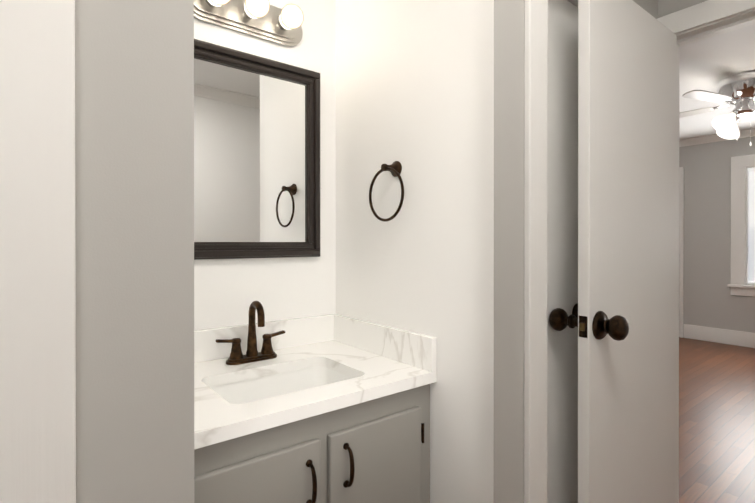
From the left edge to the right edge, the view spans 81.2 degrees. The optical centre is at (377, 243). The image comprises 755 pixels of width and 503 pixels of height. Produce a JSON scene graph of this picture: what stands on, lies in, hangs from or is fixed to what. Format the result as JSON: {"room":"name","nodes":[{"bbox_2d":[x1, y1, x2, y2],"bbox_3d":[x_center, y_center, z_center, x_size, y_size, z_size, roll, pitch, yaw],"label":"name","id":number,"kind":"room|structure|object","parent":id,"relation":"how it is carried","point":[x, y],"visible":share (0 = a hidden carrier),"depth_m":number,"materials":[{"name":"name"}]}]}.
{"room":"bathroom","nodes":[
{"label":"bathroom","id":0,"kind":"room"},
{"bbox_2d":[75,0,193,502],"bbox_3d":[-0.612,-0.038,0.914,0.231,2.440,0.760,0,0,-38],"label":"wall","id":1,"kind":"structure","parent":0,"point":[134,158],"depth_m":0.64,"materials":[{"name":"grey paint"}]},
{"bbox_2d":[194,0,335,330],"bbox_3d":[-0.161,-0.041,1.829,2.071,2.440,0.120,0,0,-38],"label":"wall","id":2,"kind":"structure","parent":0,"point":[227,292],"depth_m":1.63,"materials":[{"name":"paint"}]},
{"bbox_2d":[194,0,303,46],"bbox_3d":[-0.410,-0.782,1.465,0.425,0.126,0.134,0,0,-38],"label":"sconce","id":3,"kind":"object","parent":2,"relation":"attached to","point":[264,20],"visible":1,"depth_m":1.49,"materials":[{"name":"silver metal"}]},
{"bbox_2d":[194,39,319,259],"bbox_3d":[-0.457,-0.298,1.496,0.603,0.700,0.030,0,0,-38],"label":"mirror","id":4,"kind":"object","parent":2,"relation":"attached to","point":[256,156],"visible":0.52,"depth_m":1.52,"materials":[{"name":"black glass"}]},
{"bbox_2d":[335,0,522,502],"bbox_3d":[0.120,-0.040,1.489,0.130,2.440,0.760,0,0,-38],"label":"wall","id":5,"kind":"structure","parent":0,"point":[429,95],"depth_m":1.28,"materials":[{"name":"grey paint"}]},
{"bbox_2d":[369,161,403,221],"bbox_3d":[0.040,-0.170,1.436,0.060,0.201,0.176,0,0,-38],"label":"towel ring","id":6,"kind":"object","parent":5,"relation":"attached to","point":[394,168],"visible":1,"depth_m":1.43,"materials":[{"name":"brown metal"}]},
{"bbox_2d":[522,0,524,502],"bbox_3d":[0.402,0.156,1.305,0.084,2.050,0.120,0,0,-38],"label":"wall","id":7,"kind":"structure","parent":0,"point":[523,262],"depth_m":1.23,"materials":[{"name":"grey paint"}]},
{"bbox_2d":[633,0,657,18],"bbox_3d":[0.956,-0.041,1.740,0.425,2.440,0.120,0,0,-38],"label":"wall","id":8,"kind":"structure","parent":0,"point":[650,7],"depth_m":1.77,"materials":[{"name":"grey paint"}]},
{"bbox_2d":[549,0,676,502],"bbox_3d":[0.884,0.173,1.555,0.729,1.990,0.232,0,0,-38],"label":"door leaf","id":9,"kind":"structure","parent":8,"relation":"in","point":[624,322],"depth_m":1.46,"materials":[{"name":"paint"}]},
{"bbox_2d":[658,0,706,17],"bbox_3d":[0.787,-0.043,2.396,0.120,2.440,2.960,0,0,-38],"label":"wall","id":10,"kind":"structure","parent":0,"point":[671,6],"depth_m":1.78,"materials":[{"name":"grey paint"}]},
{"bbox_2d":[657,0,754,502],"bbox_3d":[1.461,0.129,1.540,0.160,2.102,0.950,0,0,-38],"label":"door frame","id":11,"kind":"structure","parent":10,"relation":"attached to","point":[701,21],"depth_m":1.73,"materials":[{"name":"paint"}]},
{"bbox_2d":[679,136,754,337],"bbox_3d":[3.979,-0.051,5.308,0.120,2.440,2.330,0,0,-38],"label":"wall","id":12,"kind":"structure","parent":0,"point":[709,300],"depth_m":5.24,"materials":[{"name":"paint"}]},
{"bbox_2d":[679,174,679,335],"bbox_3d":[3.479,0.146,5.749,0.117,2.018,0.780,0,0,-38],"label":"door leaf","id":13,"kind":"structure","parent":12,"relation":"in","point":[679,254],"depth_m":5.46,"materials":[{"name":"paint"}]},
{"bbox_2d":[679,167,683,337],"bbox_3d":[3.500,0.112,5.793,0.033,2.110,0.895,0,0,-38],"label":"door frame","id":14,"kind":"structure","parent":12,"relation":"attached to","point":[681,171],"depth_m":5.44,"materials":[{"name":"paint"}]},
{"bbox_2d":[727,154,754,296],"bbox_3d":[4.428,-0.197,4.688,0.179,1.585,1.090,0,0,-38],"label":"window","id":15,"kind":"structure","parent":12,"relation":"in","point":[740,285],"depth_m":5.00,"materials":[{"name":"paint"}]},
{"bbox_2d":[748,168,754,282],"bbox_3d":[4.427,-0.198,4.687,0.044,1.288,0.752,0,0,-38],"label":"window blinds","id":16,"kind":"object","parent":15,"relation":"attached to","point":[751,232],"visible":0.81,"depth_m":4.96,"materials":[{"name":"white plastic"}]},
{"bbox_2d":[679,337,754,502],"bbox_3d":[1.162,1.209,1.842,8.840,0.060,4.540,0,0,-38],"label":"floor","id":17,"kind":"structure","parent":0,"point":[716,422],"depth_m":2.89,"materials":[{"name":"brown wood"}]},
{"bbox_2d":[194,301,436,502],"bbox_3d":[-0.281,0.682,1.289,0.747,0.997,0.579,0,0,-38],"label":"vanity cabinet","id":18,"kind":"object","parent":17,"relation":"on","point":[332,408],"visible":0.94,"depth_m":1.20,"materials":[{"name":"paint"}]},
{"bbox_2d":[194,314,436,448],"bbox_3d":[-0.289,0.347,1.298,0.747,0.132,0.554,0,0,-38],"label":"countertop","id":19,"kind":"structure","parent":18,"relation":"on","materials":[{"name":"stone"}]},
{"bbox_2d":[216,301,284,364],"bbox_3d":[-0.391,0.282,1.412,0.231,0.196,0.112,0,0,-38],"label":"faucet","id":20,"kind":"object","parent":19,"relation":"on","point":[267,356],"depth_m":1.42,"materials":[{"name":"brown metal"}]},
{"bbox_2d":[210,366,352,403],"bbox_3d":[-0.264,0.481,1.259,0.408,0.136,0.278,0,0,-38],"label":"sink basin","id":21,"kind":"object","parent":19,"relation":"in","point":[249,388],"depth_m":1.38,"materials":[{"name":"ceramic"}]},
{"bbox_2d":[679,24,754,139],"bbox_3d":[1.162,-1.291,1.835,8.840,0.060,4.540,0,0,-38],"label":"ceiling","id":22,"kind":"structure","parent":0,"point":[707,64],"depth_m":3.21,"materials":[{"name":"paint"}]},
{"bbox_2d":[679,71,754,145],"bbox_3d":[2.779,-1.004,3.419,1.218,0.522,1.171,0,0,-38],"label":"ceiling fan","id":23,"kind":"object","parent":22,"relation":"hanging from","point":[737,91],"visible":1,"depth_m":3.32,"materials":[{"name":"silver metal"}]},
{"bbox_3d":[5.309,-0.046,3.619,0.120,2.440,1.970,0,0,-38],"label":"wall","id":24,"kind":"structure","parent":0,"visible":0},
{"bbox_2d":[679,128,754,146],"bbox_3d":[4.511,-1.230,4.470,0.075,0.075,4.300,0,0,-38],"label":"crown molding","id":25,"kind":"structure","parent":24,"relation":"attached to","point":[706,139],"depth_m":5.21,"materials":[{"name":"paint"}]},
{"bbox_2d":[684,324,754,347],"bbox_3d":[4.825,1.087,4.127,0.015,0.170,3.358,0,0,-38],"label":"baseboard","id":26,"kind":"structure","parent":24,"relation":"attached to","point":[727,336],"depth_m":5.15,"materials":[{"name":"paint"}]},
{"bbox_3d":[-0.819,-1.062,0.341,0.798,0.390,0.120,0,0,-38],"label":"wall","id":27,"kind":"structure","parent":0,"visible":0},
{"bbox_2d":[0,0,75,502],"bbox_3d":[-0.813,0.122,0.336,0.954,2.122,0.140,0,0,-38],"label":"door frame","id":28,"kind":"structure","parent":27,"relation":"attached to","point":[37,287],"depth_m":0.55,"materials":[{"name":"paint"}]},
{"bbox_3d":[0.579,-1.065,1.440,0.535,0.390,0.120,0,0,-38],"label":"wall","id":29,"kind":"structure","parent":0,"visible":0},
{"bbox_2d":[524,0,577,502],"bbox_3d":[0.618,0.118,1.462,0.610,2.125,0.140,0,0,-38],"label":"door frame","id":30,"kind":"structure","parent":29,"relation":"attached to","point":[535,225],"depth_m":1.24,"materials":[{"name":"paint"}]},
{"bbox_2d":[547,0,577,502],"bbox_3d":[0.605,0.161,1.479,0.414,2.015,0.093,0,0,-38],"label":"closet door leaf","id":31,"kind":"structure","parent":29,"relation":"in","point":[562,345],"depth_m":1.52,"materials":[{"name":"paint"}]}
]}

